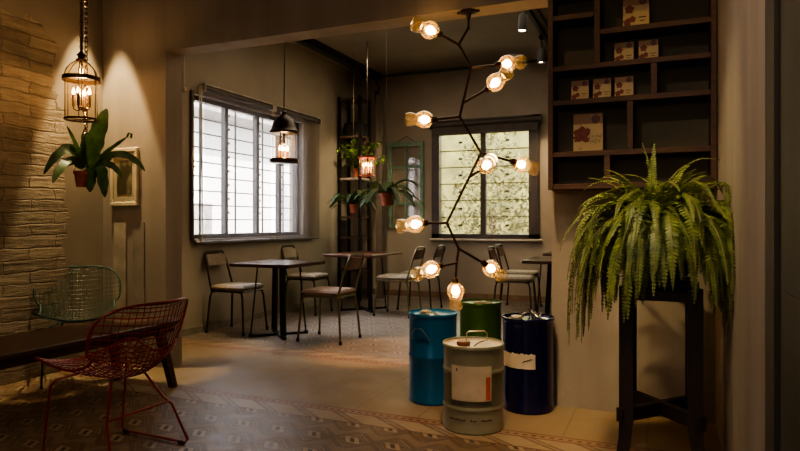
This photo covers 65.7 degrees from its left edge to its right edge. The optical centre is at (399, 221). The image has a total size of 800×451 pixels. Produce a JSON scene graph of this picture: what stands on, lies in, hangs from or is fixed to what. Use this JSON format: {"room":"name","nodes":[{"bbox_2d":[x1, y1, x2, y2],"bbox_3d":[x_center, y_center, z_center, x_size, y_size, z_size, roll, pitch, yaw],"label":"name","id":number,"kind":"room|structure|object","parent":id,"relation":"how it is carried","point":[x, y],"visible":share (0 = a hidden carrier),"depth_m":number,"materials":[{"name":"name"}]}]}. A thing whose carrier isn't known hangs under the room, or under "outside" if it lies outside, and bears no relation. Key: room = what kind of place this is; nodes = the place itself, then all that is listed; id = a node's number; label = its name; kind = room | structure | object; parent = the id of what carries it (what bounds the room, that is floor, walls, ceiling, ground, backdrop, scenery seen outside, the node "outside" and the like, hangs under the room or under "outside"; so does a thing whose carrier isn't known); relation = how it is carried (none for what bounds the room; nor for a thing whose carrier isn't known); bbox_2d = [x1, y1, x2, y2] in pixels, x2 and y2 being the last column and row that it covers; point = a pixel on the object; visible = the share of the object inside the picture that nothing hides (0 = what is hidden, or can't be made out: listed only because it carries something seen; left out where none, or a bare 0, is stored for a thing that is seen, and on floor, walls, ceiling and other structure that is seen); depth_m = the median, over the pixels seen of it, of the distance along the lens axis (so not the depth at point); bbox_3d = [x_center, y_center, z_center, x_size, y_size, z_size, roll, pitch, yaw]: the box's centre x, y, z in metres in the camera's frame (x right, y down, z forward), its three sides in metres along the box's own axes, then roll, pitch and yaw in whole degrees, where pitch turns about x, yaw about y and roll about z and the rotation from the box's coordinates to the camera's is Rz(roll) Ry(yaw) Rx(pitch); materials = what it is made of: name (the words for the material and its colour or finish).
{"room":"cafe","nodes":[
{"label":"cafe","id":0,"kind":"room"},
{"bbox_2d":[0,0,102,385],"bbox_3d":[-4.074,-0.590,1.843,0.300,3.500,7.400,0,0,23],"label":"brick wall","id":1,"kind":"structure","parent":0,"point":[47,228],"depth_m":4.68,"materials":[{"name":"beige brick"}]},
{"bbox_2d":[103,0,181,367],"bbox_3d":[-2.313,-0.590,5.213,1.060,3.500,0.180,0,0,23],"label":"wall pier","id":2,"kind":"object","parent":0,"point":[142,80],"visible":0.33,"depth_m":5.02,"materials":[{"name":"grey paint"}]},
{"bbox_2d":[114,222,126,344],"bbox_3d":[-2.305,0.505,5.104,0.140,1.010,0.014,0,0,23],"label":"trim","id":3,"kind":"structure","parent":2,"relation":"attached to","point":[120,228],"depth_m":5.09,"materials":[{"name":"paint"}]},
{"bbox_2d":[110,147,138,205],"bbox_3d":[-2.256,-0.367,5.074,0.297,0.475,0.030,0,0,23],"label":"framed picture","id":4,"kind":"object","parent":2,"relation":"attached to","point":[124,191],"visible":0.8,"depth_m":5.07},
{"bbox_2d":[117,160,131,193],"bbox_3d":[-2.256,-0.367,5.074,0.161,0.275,0.004,0,0,23],"label":"print","id":5,"kind":"object","parent":4,"relation":"attached to","point":[124,184],"depth_m":5.07},
{"bbox_2d":[133,222,144,346],"bbox_3d":[-2.119,0.505,5.028,0.120,1.010,0.008,0,0,23],"label":"trim","id":6,"kind":"structure","parent":2,"relation":"attached to","point":[138,227],"depth_m":5.02,"materials":[{"name":"grey paint"}]},
{"bbox_2d":[182,42,361,328],"bbox_3d":[-1.669,-0.590,7.846,0.220,3.500,5.370,0,0,23],"label":"wall","id":7,"kind":"structure","parent":0,"point":[314,84],"depth_m":7.87,"materials":[{"name":"paint"}]},
{"bbox_2d":[182,56,186,91],"bbox_3d":[-2.188,-1.800,6.258,0.070,0.980,0.058,0,0,23],"label":"cable","id":8,"kind":"object","parent":7,"relation":"attached to","point":[184,89],"visible":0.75,"depth_m":6.25,"materials":[{"name":"beige paint"}]},
{"bbox_2d":[190,90,311,244],"bbox_3d":[-1.771,-0.559,7.519,0.219,1.602,2.392,0,0,23],"label":"window","id":9,"kind":"structure","parent":7,"relation":"in","point":[279,219],"depth_m":7.45,"materials":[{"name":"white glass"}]},
{"bbox_2d":[200,83,273,243],"bbox_3d":[-1.823,-0.609,7.064,0.079,1.687,1.246,0,0,23],"label":"roller blind","id":10,"kind":"object","parent":9,"relation":"attached to","point":[208,88],"visible":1,"depth_m":6.97,"materials":[{"name":"beige paint"}]},
{"bbox_2d":[199,86,203,242],"bbox_3d":[-2.068,-0.597,6.445,0.018,1.627,0.073,0,0,23],"label":"chain","id":11,"kind":"object","parent":10,"relation":"hanging from","point":[199,86],"visible":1,"depth_m":6.45,"materials":[{"name":"beige paint"}]},
{"bbox_2d":[194,103,291,233],"bbox_3d":[-1.840,-0.580,7.479,0.125,1.460,2.040,0,0,23],"label":"grille","id":12,"kind":"object","parent":9,"relation":"attached to","point":[279,219],"depth_m":7.48,"materials":[{"name":"metal"}]},
{"bbox_2d":[272,105,321,240],"bbox_3d":[-1.345,-0.609,8.186,0.079,1.687,1.106,0,0,23],"label":"roller blind","id":13,"kind":"object","parent":9,"relation":"attached to","point":[277,108],"visible":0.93,"depth_m":8.17,"materials":[{"name":"beige paint"}]},
{"bbox_2d":[182,289,362,336],"bbox_3d":[-1.592,1.125,7.721,0.020,0.070,5.000,0,0,23],"label":"baseboard","id":14,"kind":"structure","parent":7,"relation":"attached to","point":[197,329],"depth_m":7.14,"materials":[{"name":"brown wood"}]},
{"bbox_2d":[0,294,721,450],"bbox_3d":[0.118,1.220,2.830,8.000,0.120,13.300,0,0,23],"label":"floor","id":15,"kind":"structure","parent":0,"point":[233,391],"depth_m":3.90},
{"bbox_2d":[32,266,121,388],"bbox_3d":[-2.406,0.755,4.650,0.609,0.815,0.665,0,0,-29],"label":"wire chair","id":16,"kind":"object","parent":15,"relation":"on","point":[58,320],"visible":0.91,"depth_m":4.81,"materials":[{"name":"green metal"}]},
{"bbox_2d":[0,315,180,387],"bbox_3d":[-2.628,0.931,2.608,0.563,0.471,4.200,0,0,23],"label":"table","id":17,"kind":"object","parent":15,"relation":"on","point":[19,349],"visible":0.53,"depth_m":3.80,"materials":[{"name":"brown wood"}]},
{"bbox_2d":[34,297,187,450],"bbox_3d":[-1.398,0.769,3.105,0.642,0.787,0.588,0,0,25],"label":"wire chair","id":18,"kind":"object","parent":15,"relation":"on","point":[109,367],"visible":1,"depth_m":3.00,"materials":[{"name":"red metal"}]},
{"bbox_2d":[204,250,268,335],"bbox_3d":[-1.758,0.730,6.596,0.565,0.860,0.440,0,0,23],"label":"cafe chair","id":19,"kind":"object","parent":15,"relation":"on","point":[210,259],"visible":1,"depth_m":6.53,"materials":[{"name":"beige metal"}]},
{"bbox_2d":[211,282,263,290],"bbox_3d":[-1.724,0.683,6.582,0.420,0.050,0.390,0,0,23],"label":"seat cushion","id":20,"kind":"object","parent":19,"relation":"on","point":[231,286],"depth_m":6.46,"materials":[{"name":"fabric"}]},
{"bbox_2d":[229,259,324,339],"bbox_3d":[-1.245,0.785,6.367,0.700,0.750,0.700,0,0,23],"label":"cafe table","id":21,"kind":"object","parent":15,"relation":"on","point":[274,264],"visible":0.98,"depth_m":6.28,"materials":[{"name":"brown wood"}]},
{"bbox_2d":[281,245,332,315],"bbox_3d":[-1.210,0.730,7.960,0.565,0.860,0.440,0,0,23],"label":"cafe chair","id":22,"kind":"object","parent":15,"relation":"on","point":[290,252],"visible":0.87,"depth_m":7.91,"materials":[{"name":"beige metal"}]},
{"bbox_2d":[287,272,328,278],"bbox_3d":[-1.176,0.683,7.946,0.420,0.050,0.390,0,0,23],"label":"seat cushion","id":23,"kind":"object","parent":22,"relation":"on","point":[306,275],"depth_m":7.82,"materials":[{"name":"fabric"}]},
{"bbox_2d":[296,253,363,344],"bbox_3d":[-0.668,0.730,6.110,0.565,0.860,0.440,0,0,23],"label":"cafe chair","id":24,"kind":"object","parent":15,"relation":"on","point":[327,292],"visible":1,"depth_m":6.02,"materials":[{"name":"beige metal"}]},
{"bbox_2d":[301,286,355,295],"bbox_3d":[-0.702,0.683,6.125,0.420,0.050,0.390,0,0,23],"label":"seat cushion","id":25,"kind":"object","parent":24,"relation":"on","point":[321,290],"depth_m":6.01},
{"bbox_2d":[338,95,370,300],"bbox_3d":[-0.686,-0.350,9.313,0.380,3.020,0.340,0,0,23],"label":"corner shelf","id":26,"kind":"object","parent":15,"relation":"on","point":[359,100],"visible":0.75,"depth_m":9.23,"materials":[{"name":"black metal"}]},
{"bbox_2d":[344,122,366,136],"bbox_3d":[-0.670,-1.381,9.350,0.300,0.210,0.180,0,0,23],"label":"storage box","id":27,"kind":"object","parent":26,"relation":"on","point":[348,127],"visible":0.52,"depth_m":9.29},
{"bbox_2d":[336,139,384,176],"bbox_3d":[-0.563,-0.929,9.123,0.736,0.548,0.470,0,0,12],"label":"shelf plant","id":28,"kind":"object","parent":26,"relation":"on","point":[346,150],"visible":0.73,"depth_m":9.17,"materials":[{"name":"green plant"}]},
{"bbox_2d":[323,251,402,312],"bbox_3d":[-0.476,0.785,8.224,0.700,0.750,0.980,0,0,23],"label":"cafe table","id":29,"kind":"object","parent":15,"relation":"on","point":[367,254],"visible":0.83,"depth_m":8.07,"materials":[{"name":"brown wood"}]},
{"bbox_2d":[376,94,383,298],"bbox_3d":[-0.312,-0.390,9.426,0.120,3.100,0.060,0,0,23],"label":"wooden post","id":30,"kind":"object","parent":15,"relation":"on","point":[379,97],"visible":0.68,"depth_m":9.41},
{"bbox_2d":[373,246,424,317],"bbox_3d":[0.003,0.730,7.737,0.565,0.860,0.440,0,0,23],"label":"cafe chair","id":31,"kind":"object","parent":15,"relation":"on","point":[418,254],"visible":0.93,"depth_m":7.63,"materials":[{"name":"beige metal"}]},
{"bbox_2d":[376,273,417,279],"bbox_3d":[-0.031,0.683,7.752,0.420,0.050,0.390,0,0,23],"label":"seat cushion","id":32,"kind":"object","parent":31,"relation":"on","point":[389,276],"depth_m":7.63,"materials":[{"name":"fabric"}]},
{"bbox_2d":[396,245,444,309],"bbox_3d":[0.293,0.730,8.266,0.565,0.860,0.440,0,0,23],"label":"cafe chair","id":33,"kind":"object","parent":15,"relation":"on","point":[439,252],"visible":0.7,"depth_m":8.18,"materials":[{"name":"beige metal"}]},
{"bbox_2d":[401,270,438,276],"bbox_3d":[0.260,0.683,8.280,0.420,0.050,0.390,0,0,23],"label":"seat cushion","id":34,"kind":"object","parent":33,"relation":"on","point":[423,273],"depth_m":8.15,"materials":[{"name":"fabric"}]},
{"bbox_2d":[408,308,457,405],"bbox_3d":[0.216,0.870,4.056,0.322,0.580,0.329,0,0,0],"label":"drum","id":35,"kind":"object","parent":15,"relation":"on","point":[428,328],"visible":0.88,"depth_m":3.92,"materials":[{"name":"teal paint"}]},
{"bbox_2d":[442,330,503,435],"bbox_3d":[0.416,0.895,3.530,0.348,0.530,0.348,0,0,0],"label":"drum","id":36,"kind":"object","parent":15,"relation":"on","point":[473,403],"visible":1,"depth_m":3.39,"materials":[{"name":"beige paint"}]},
{"bbox_2d":[459,298,501,340],"bbox_3d":[0.600,0.874,4.620,0.318,0.572,0.318,0,0,0],"label":"drum","id":37,"kind":"object","parent":15,"relation":"on","point":[476,313],"visible":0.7,"depth_m":4.49,"materials":[{"name":"green paint"}]},
{"bbox_2d":[488,246,536,311],"bbox_3d":[1.383,0.730,7.616,0.565,0.860,0.440,0,0,21],"label":"cafe chair","id":38,"kind":"object","parent":15,"relation":"on","point":[506,278],"visible":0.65,"depth_m":7.50,"materials":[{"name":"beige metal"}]},
{"bbox_2d":[496,274,534,280],"bbox_3d":[1.417,0.683,7.603,0.420,0.050,0.390,0,0,21],"label":"seat cushion","id":39,"kind":"object","parent":38,"relation":"on","point":[502,277],"depth_m":7.48,"materials":[{"name":"fabric"}]},
{"bbox_2d":[496,244,541,310],"bbox_3d":[1.604,0.730,8.392,0.565,0.860,0.440,0,0,23],"label":"cafe chair","id":40,"kind":"object","parent":15,"relation":"on","point":[500,251],"visible":0.67,"depth_m":8.35,"materials":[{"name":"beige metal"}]},
{"bbox_2d":[504,269,538,274],"bbox_3d":[1.638,0.683,8.378,0.420,0.050,0.390,0,0,23],"label":"seat cushion","id":41,"kind":"object","parent":40,"relation":"on","point":[510,271],"depth_m":8.24,"materials":[{"name":"fabric"}]},
{"bbox_2d":[502,308,554,414],"bbox_3d":[0.799,0.852,3.870,0.322,0.616,0.322,0,0,0],"label":"drum","id":42,"kind":"object","parent":15,"relation":"on","point":[528,337],"visible":0.98,"depth_m":3.74,"materials":[{"name":"blue paint"}]},
{"bbox_2d":[522,257,551,314],"bbox_3d":[1.787,0.785,6.826,0.740,0.750,0.740,0,0,23],"label":"cafe table","id":43,"kind":"object","parent":15,"relation":"on","point":[535,260],"visible":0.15,"depth_m":7.02,"materials":[{"name":"brown wood"}]},
{"bbox_2d":[543,251,551,255],"bbox_3d":[2.326,0.785,8.270,0.720,0.750,0.660,0,0,23],"label":"cafe table","id":44,"kind":"object","parent":15,"relation":"on","point":[550,252],"visible":0.06,"depth_m":8.09,"materials":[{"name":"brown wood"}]},
{"bbox_2d":[616,277,705,450],"bbox_3d":[1.257,0.718,2.992,0.418,0.885,0.450,0,0,23],"label":"plant stand","id":45,"kind":"object","parent":15,"relation":"on","point":[687,409],"visible":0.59,"depth_m":2.85,"materials":[{"name":"brown wood"}]},
{"bbox_2d":[560,143,735,342],"bbox_3d":[1.187,0.107,3.011,0.780,1.008,0.934,0,0,23],"label":"potted fern","id":46,"kind":"object","parent":45,"relation":"on","point":[661,234],"visible":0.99,"depth_m":2.75,"materials":[{"name":"green plant"}]},
{"bbox_2d":[166,0,593,55],"bbox_3d":[0.112,-1.850,4.180,4.210,0.980,0.180,0,0,23],"label":"beam","id":47,"kind":"structure","parent":0,"point":[193,27],"depth_m":4.48,"materials":[{"name":"grey paint"}]},
{"bbox_2d":[396,8,539,309],"bbox_3d":[0.469,-0.398,3.976,0.994,1.926,0.400,0,0,-8],"label":"chandelier","id":48,"kind":"object","parent":47,"relation":"hanging from","point":[468,12],"visible":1,"depth_m":3.99,"materials":[{"name":"brown metal"}]},
{"bbox_2d":[421,219,428,226],"bbox_3d":[0.158,0.006,3.961,0.052,0.046,0.044,0,0,-14],"label":"socket","id":49,"kind":"object","parent":48,"relation":"attached to","point":[425,222],"depth_m":3.94,"materials":[{"name":"brown metal"}]},
{"bbox_2d":[430,116,437,122],"bbox_3d":[0.220,-0.667,4.039,0.051,0.044,0.044,0,0,14],"label":"socket","id":50,"kind":"object","parent":48,"relation":"attached to","point":[433,119],"depth_m":4.02,"materials":[{"name":"brown metal"}]},
{"bbox_2d":[434,29,442,37],"bbox_3d":[0.244,-1.192,3.922,0.054,0.047,0.044,0,0,-22],"label":"socket","id":51,"kind":"object","parent":48,"relation":"attached to","point":[437,33],"depth_m":3.90,"materials":[{"name":"brown metal"}]},
{"bbox_2d":[435,263,443,269],"bbox_3d":[0.250,0.281,3.921,0.054,0.048,0.044,0,0,-19],"label":"socket","id":52,"kind":"object","parent":48,"relation":"attached to","point":[438,266],"depth_m":3.90,"materials":[{"name":"brown metal"}]},
{"bbox_2d":[452,277,458,284],"bbox_3d":[0.359,0.382,4.000,0.044,0.050,0.043,0,0,23],"label":"socket","id":53,"kind":"object","parent":48,"relation":"attached to","point":[455,281],"depth_m":3.98,"materials":[{"name":"brown metal"}]},
{"bbox_2d":[480,260,488,267],"bbox_3d":[0.556,0.274,4.079,0.055,0.053,0.044,0,0,-24],"label":"socket","id":54,"kind":"object","parent":48,"relation":"attached to","point":[484,263],"depth_m":4.06,"materials":[{"name":"brown metal"}]},
{"bbox_2d":[484,84,492,92],"bbox_3d":[0.563,-0.850,3.942,0.054,0.052,0.044,0,0,44],"label":"socket","id":55,"kind":"object","parent":48,"relation":"attached to","point":[489,87],"depth_m":3.92,"materials":[{"name":"brown metal"}]},
{"bbox_2d":[495,61,502,68],"bbox_3d":[0.644,-1.028,4.059,0.053,0.046,0.044,0,0,-11],"label":"socket","id":56,"kind":"object","parent":48,"relation":"attached to","point":[498,65],"depth_m":4.04,"materials":[{"name":"brown metal"}]},
{"bbox_2d":[509,158,517,165],"bbox_3d":[0.759,-0.402,4.149,0.054,0.048,0.044,0,0,-15],"label":"socket","id":57,"kind":"object","parent":48,"relation":"attached to","point":[512,161],"depth_m":4.13,"materials":[{"name":"brown metal"}]},
{"bbox_2d":[289,7,547,76],"bbox_3d":[0.118,-2.415,2.830,8.000,0.150,13.300,0,0,23],"label":"ceiling","id":58,"kind":"structure","parent":0,"point":[489,38],"depth_m":8.22,"materials":[{"name":"paint"}]},
{"bbox_2d":[61,0,100,122],"bbox_3d":[-2.312,-1.533,4.500,0.256,1.593,0.256,0,0,23],"label":"hanging lantern","id":59,"kind":"object","parent":58,"relation":"hanging from","point":[65,77],"visible":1,"depth_m":4.49,"materials":[{"name":"brown metal"}]},
{"bbox_2d":[72,87,74,106],"bbox_3d":[-2.366,-0.907,4.495,0.024,0.140,0.023,0,0,23],"label":"candle","id":60,"kind":"object","parent":59,"relation":"on","point":[73,91],"depth_m":4.49,"materials":[{"name":"white wax"}]},
{"bbox_2d":[77,87,79,105],"bbox_3d":[-2.306,-0.907,4.445,0.024,0.140,0.023,0,0,23],"label":"candle","id":61,"kind":"object","parent":59,"relation":"on","point":[77,87],"depth_m":4.44,"materials":[{"name":"white wax"}]},
{"bbox_2d":[83,89,85,107],"bbox_3d":[-2.317,-0.907,4.555,0.024,0.140,0.023,0,0,23],"label":"candle","id":62,"kind":"object","parent":59,"relation":"on","point":[84,92],"depth_m":4.55,"materials":[{"name":"white wax"}]},
{"bbox_2d":[88,88,90,106],"bbox_3d":[-2.257,-0.907,4.505,0.024,0.140,0.023,0,0,23],"label":"candle","id":63,"kind":"object","parent":59,"relation":"on","point":[89,91],"depth_m":4.50,"materials":[{"name":"white wax"}]},
{"bbox_2d":[43,0,144,196],"bbox_3d":[-2.284,-1.266,4.654,0.684,2.150,0.255,0,0,-25],"label":"hanging plant","id":64,"kind":"object","parent":58,"relation":"hanging from","point":[88,155],"visible":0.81,"depth_m":4.64,"materials":[{"name":"green plant"}]},
{"bbox_2d":[269,43,298,163],"bbox_3d":[-1.123,-1.450,6.000,0.290,1.759,0.290,0,0,23],"label":"hanging lantern","id":65,"kind":"object","parent":58,"relation":"hanging from","point":[283,125],"visible":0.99,"depth_m":5.94,"materials":[{"name":"brown metal"}]},
{"bbox_2d":[281,146,284,156],"bbox_3d":[-1.126,-0.675,5.960,0.032,0.120,0.030,0,0,23],"label":"candle","id":66,"kind":"object","parent":65,"relation":"on","point":[282,152],"depth_m":5.95,"materials":[{"name":"white wax"}]},
{"bbox_2d":[295,39,380,80],"bbox_3d":[-1.281,-2.290,7.610,0.100,0.100,4.800,0,0,23],"label":"ceiling track","id":67,"kind":"object","parent":58,"relation":"attached to","point":[313,44],"visible":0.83,"depth_m":8.56,"materials":[{"name":"black paint"}]},
{"bbox_2d":[327,51,377,212],"bbox_3d":[-0.636,-1.223,8.409,0.713,2.214,0.831,0,0,-9],"label":"hanging plant","id":68,"kind":"object","parent":58,"relation":"hanging from","point":[353,205],"visible":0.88,"depth_m":8.41,"materials":[{"name":"green plant"}]},
{"bbox_2d":[358,41,375,176],"bbox_3d":[-0.422,-1.462,8.000,0.236,1.736,0.236,0,0,23],"label":"hanging lantern","id":69,"kind":"object","parent":58,"relation":"hanging from","point":[367,142],"visible":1,"depth_m":7.99,"materials":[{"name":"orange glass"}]},
{"bbox_2d":[354,34,426,208],"bbox_3d":[-0.179,-1.249,7.661,0.924,2.162,0.928,0,0,23],"label":"hanging plant","id":70,"kind":"object","parent":58,"relation":"hanging from","point":[388,191],"visible":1,"depth_m":7.63,"materials":[{"name":"green plant"}]},
{"bbox_2d":[525,9,547,44],"bbox_3d":[1.403,-2.317,6.685,0.127,0.045,4.200,0,0,23],"label":"ceiling track","id":71,"kind":"object","parent":58,"relation":"attached to","point":[530,14],"visible":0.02,"depth_m":7.19,"materials":[{"name":"black metal"}]},
{"bbox_2d":[518,11,527,31],"bbox_3d":[1.269,-2.134,6.415,0.102,0.323,0.101,0,0,23],"label":"spotlight","id":72,"kind":"object","parent":71,"relation":"attached to","point":[522,21],"visible":0.74,"depth_m":6.38,"materials":[{"name":"black metal"}]},
{"bbox_2d":[537,36,544,62],"bbox_3d":[1.747,-2.134,7.681,0.095,0.322,0.102,0,0,23],"label":"spotlight","id":73,"kind":"object","parent":71,"relation":"attached to","point":[540,52],"visible":1,"depth_m":7.65,"materials":[{"name":"black metal"}]},
{"bbox_2d":[362,61,551,296],"bbox_3d":[2.594,-0.590,8.797,7.320,3.500,0.220,0,0,23],"label":"wall","id":74,"kind":"structure","parent":0,"point":[440,94],"depth_m":9.52,"materials":[{"name":"paint"}]},
{"bbox_2d":[388,136,423,227],"bbox_3d":[0.093,-0.632,9.715,0.600,1.445,0.040,0,0,23],"label":"window","id":75,"kind":"structure","parent":74,"relation":"in","point":[391,146],"depth_m":9.70,"materials":[{"name":"green paint"}]},
{"bbox_2d":[361,58,547,79],"bbox_3d":[2.600,-2.320,8.659,7.000,0.040,0.030,0,0,23],"label":"trim","id":76,"kind":"structure","parent":74,"relation":"attached to","point":[546,59],"depth_m":9.48,"materials":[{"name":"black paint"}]},
{"bbox_2d":[362,288,551,302],"bbox_3d":[2.602,1.115,8.663,7.000,0.090,0.020,0,0,23],"label":"baseboard","id":77,"kind":"structure","parent":74,"relation":"attached to","point":[517,298],"depth_m":9.36,"materials":[{"name":"brown wood"}]},
{"bbox_2d":[430,114,542,241],"bbox_3d":[1.273,-0.635,9.256,1.710,1.830,0.170,0,0,23],"label":"window","id":78,"kind":"structure","parent":74,"relation":"in","point":[534,208],"depth_m":9.27,"materials":[{"name":"black paint"}]},
{"bbox_2d":[429,114,541,135],"bbox_3d":[1.239,-1.427,9.176,1.694,0.225,0.105,0,0,23],"label":"roller blind","id":79,"kind":"object","parent":78,"relation":"attached to","point":[520,123],"visible":0.93,"depth_m":9.13,"materials":[{"name":"fabric"}]},
{"bbox_2d":[536,121,538,221],"bbox_3d":[1.962,-0.727,8.838,0.035,1.465,0.012,0,0,23],"label":"chain","id":80,"kind":"object","parent":79,"relation":"hanging from","point":[536,121],"visible":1,"depth_m":8.83,"materials":[{"name":"metal"}]},
{"bbox_2d":[552,188,714,423],"bbox_3d":[1.553,-0.590,3.757,1.225,3.500,0.150,0,0,23],"label":"wall partition","id":81,"kind":"structure","parent":0,"point":[586,373],"depth_m":3.80,"materials":[{"name":"grey paint"}]},
{"bbox_2d":[548,0,716,190],"bbox_3d":[1.349,-1.017,3.653,0.911,1.646,0.187,0,0,23],"label":"wall shelf","id":82,"kind":"object","parent":81,"relation":"attached to","point":[672,107],"visible":0.9,"depth_m":3.67,"materials":[{"name":"brown wood"}]},
{"bbox_2d":[571,80,589,98],"bbox_3d":[1.101,-0.795,3.781,0.104,0.125,0.051,0,0,23],"label":"product box","id":83,"kind":"object","parent":82,"relation":"on","point":[580,89],"visible":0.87,"depth_m":3.76,"materials":[{"name":"beige cardboard"}]},
{"bbox_2d":[571,85,579,98],"bbox_3d":[1.067,-0.788,3.768,0.051,0.086,0.001,0,0,23],"label":"print","id":84,"kind":"object","parent":83,"relation":"attached to","point":[575,89],"depth_m":3.77},
{"bbox_2d":[573,113,603,150],"bbox_3d":[1.143,-0.539,3.761,0.172,0.232,0.055,0,0,23],"label":"product box","id":85,"kind":"object","parent":82,"relation":"on","point":[588,129],"visible":0.98,"depth_m":3.74,"materials":[{"name":"beige cardboard"}]},
{"bbox_2d":[573,126,589,141],"bbox_3d":[1.101,-0.530,3.753,0.101,0.099,0.001,0,0,23],"label":"print","id":86,"kind":"object","parent":85,"relation":"attached to","point":[580,133],"depth_m":3.75},
{"bbox_2d":[593,78,611,97],"bbox_3d":[1.218,-0.795,3.731,0.104,0.125,0.051,0,0,23],"label":"product box","id":87,"kind":"object","parent":82,"relation":"on","point":[601,87],"visible":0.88,"depth_m":3.71,"materials":[{"name":"beige cardboard"}]},
{"bbox_2d":[593,83,601,97],"bbox_3d":[1.184,-0.788,3.718,0.051,0.086,0.001,0,0,23],"label":"print","id":88,"kind":"object","parent":87,"relation":"attached to","point":[597,87],"depth_m":3.72},
{"bbox_2d":[614,42,633,60],"bbox_3d":[1.332,-0.999,3.682,0.108,0.122,0.051,0,0,23],"label":"product box","id":89,"kind":"object","parent":82,"relation":"on","point":[622,51],"visible":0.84,"depth_m":3.66,"materials":[{"name":"beige cardboard"}]},
{"bbox_2d":[615,47,623,60],"bbox_3d":[1.297,-0.992,3.670,0.053,0.086,0.001,0,0,23],"label":"print","id":90,"kind":"object","parent":89,"relation":"attached to","point":[619,51],"depth_m":3.67},
{"bbox_2d":[615,76,633,95],"bbox_3d":[1.332,-0.795,3.682,0.104,0.125,0.051,0,0,23],"label":"product box","id":91,"kind":"object","parent":82,"relation":"on","point":[623,85],"visible":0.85,"depth_m":3.66,"materials":[{"name":"beige cardboard"}]},
{"bbox_2d":[615,82,623,95],"bbox_3d":[1.298,-0.788,3.669,0.051,0.086,0.001,0,0,23],"label":"print","id":92,"kind":"object","parent":91,"relation":"attached to","point":[619,86],"depth_m":3.67},
{"bbox_2d":[623,0,649,25],"bbox_3d":[1.393,-1.228,3.656,0.145,0.190,0.051,0,0,23],"label":"product box","id":93,"kind":"object","parent":82,"relation":"on","point":[635,12],"visible":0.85,"depth_m":3.63,"materials":[{"name":"beige cardboard"}]},
{"bbox_2d":[623,5,635,25],"bbox_3d":[1.350,-1.216,3.647,0.071,0.126,0.001,0,0,23],"label":"print","id":94,"kind":"object","parent":93,"relation":"attached to","point":[629,11],"depth_m":3.65},
{"bbox_2d":[639,39,658,57],"bbox_3d":[1.455,-0.999,3.630,0.108,0.122,0.051,0,0,23],"label":"product box","id":95,"kind":"object","parent":82,"relation":"on","point":[647,48],"visible":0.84,"depth_m":3.60,"materials":[{"name":"beige cardboard"}]},
{"bbox_2d":[639,45,647,57],"bbox_3d":[1.421,-0.992,3.617,0.053,0.086,0.001,0,0,23],"label":"print","id":96,"kind":"object","parent":95,"relation":"attached to","point":[643,49],"depth_m":3.62},
{"bbox_2d":[715,0,764,450],"bbox_3d":[1.452,-0.590,2.338,0.300,3.500,2.840,0,0,23],"label":"wall","id":97,"kind":"structure","parent":0,"point":[739,355],"depth_m":2.32,"materials":[{"name":"grey paint"}]},
{"bbox_2d":[765,0,779,450],"bbox_3d":[0.958,-0.590,1.590,0.025,3.500,0.193,0,0,23],"label":"trim","id":98,"kind":"structure","parent":97,"relation":"attached to","point":[772,7],"depth_m":1.56,"materials":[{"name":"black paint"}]},
{"bbox_2d":[780,0,799,450],"bbox_3d":[0.839,-0.590,1.300,0.017,3.500,0.430,0,0,23],"label":"door","id":99,"kind":"structure","parent":97,"relation":"in","point":[789,9],"depth_m":1.38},
{"label":"outside","id":100,"kind":"structure","parent":0,"visible":0},
{"bbox_3d":[-0.683,2.260,11.159,50.000,0.200,60.000,0,0,23],"label":"ground","id":101,"kind":"structure","parent":100,"visible":0},
{"bbox_2d":[194,102,288,233],"bbox_3d":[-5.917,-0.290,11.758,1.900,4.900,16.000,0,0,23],"label":"window glass","id":102,"kind":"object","parent":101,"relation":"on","point":[208,112],"visible":0.05,"depth_m":15.62,"materials":[{"name":"clear glass"}]},
{"bbox_2d":[442,188,451,233],"bbox_3d":[0.224,0.320,13.280,1.780,3.687,1.276,0,0,23],"label":"bush","id":103,"kind":"object","parent":101,"relation":"on","point":[443,212],"visible":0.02,"depth_m":13.10,"materials":[{"name":"green plant"}]},
{"bbox_2d":[442,131,528,233],"bbox_3d":[3.420,0.010,14.412,13.000,4.300,0.200,0,0,23],"label":"wall","id":104,"kind":"structure","parent":101,"relation":"on","point":[449,143],"depth_m":14.99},
{"bbox_2d":[448,132,528,233],"bbox_3d":[1.841,0.013,12.465,1.409,4.302,1.699,0,0,-39],"label":"bush","id":105,"kind":"object","parent":101,"relation":"on","point":[492,221],"visible":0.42,"depth_m":12.38,"materials":[{"name":"green plant"}]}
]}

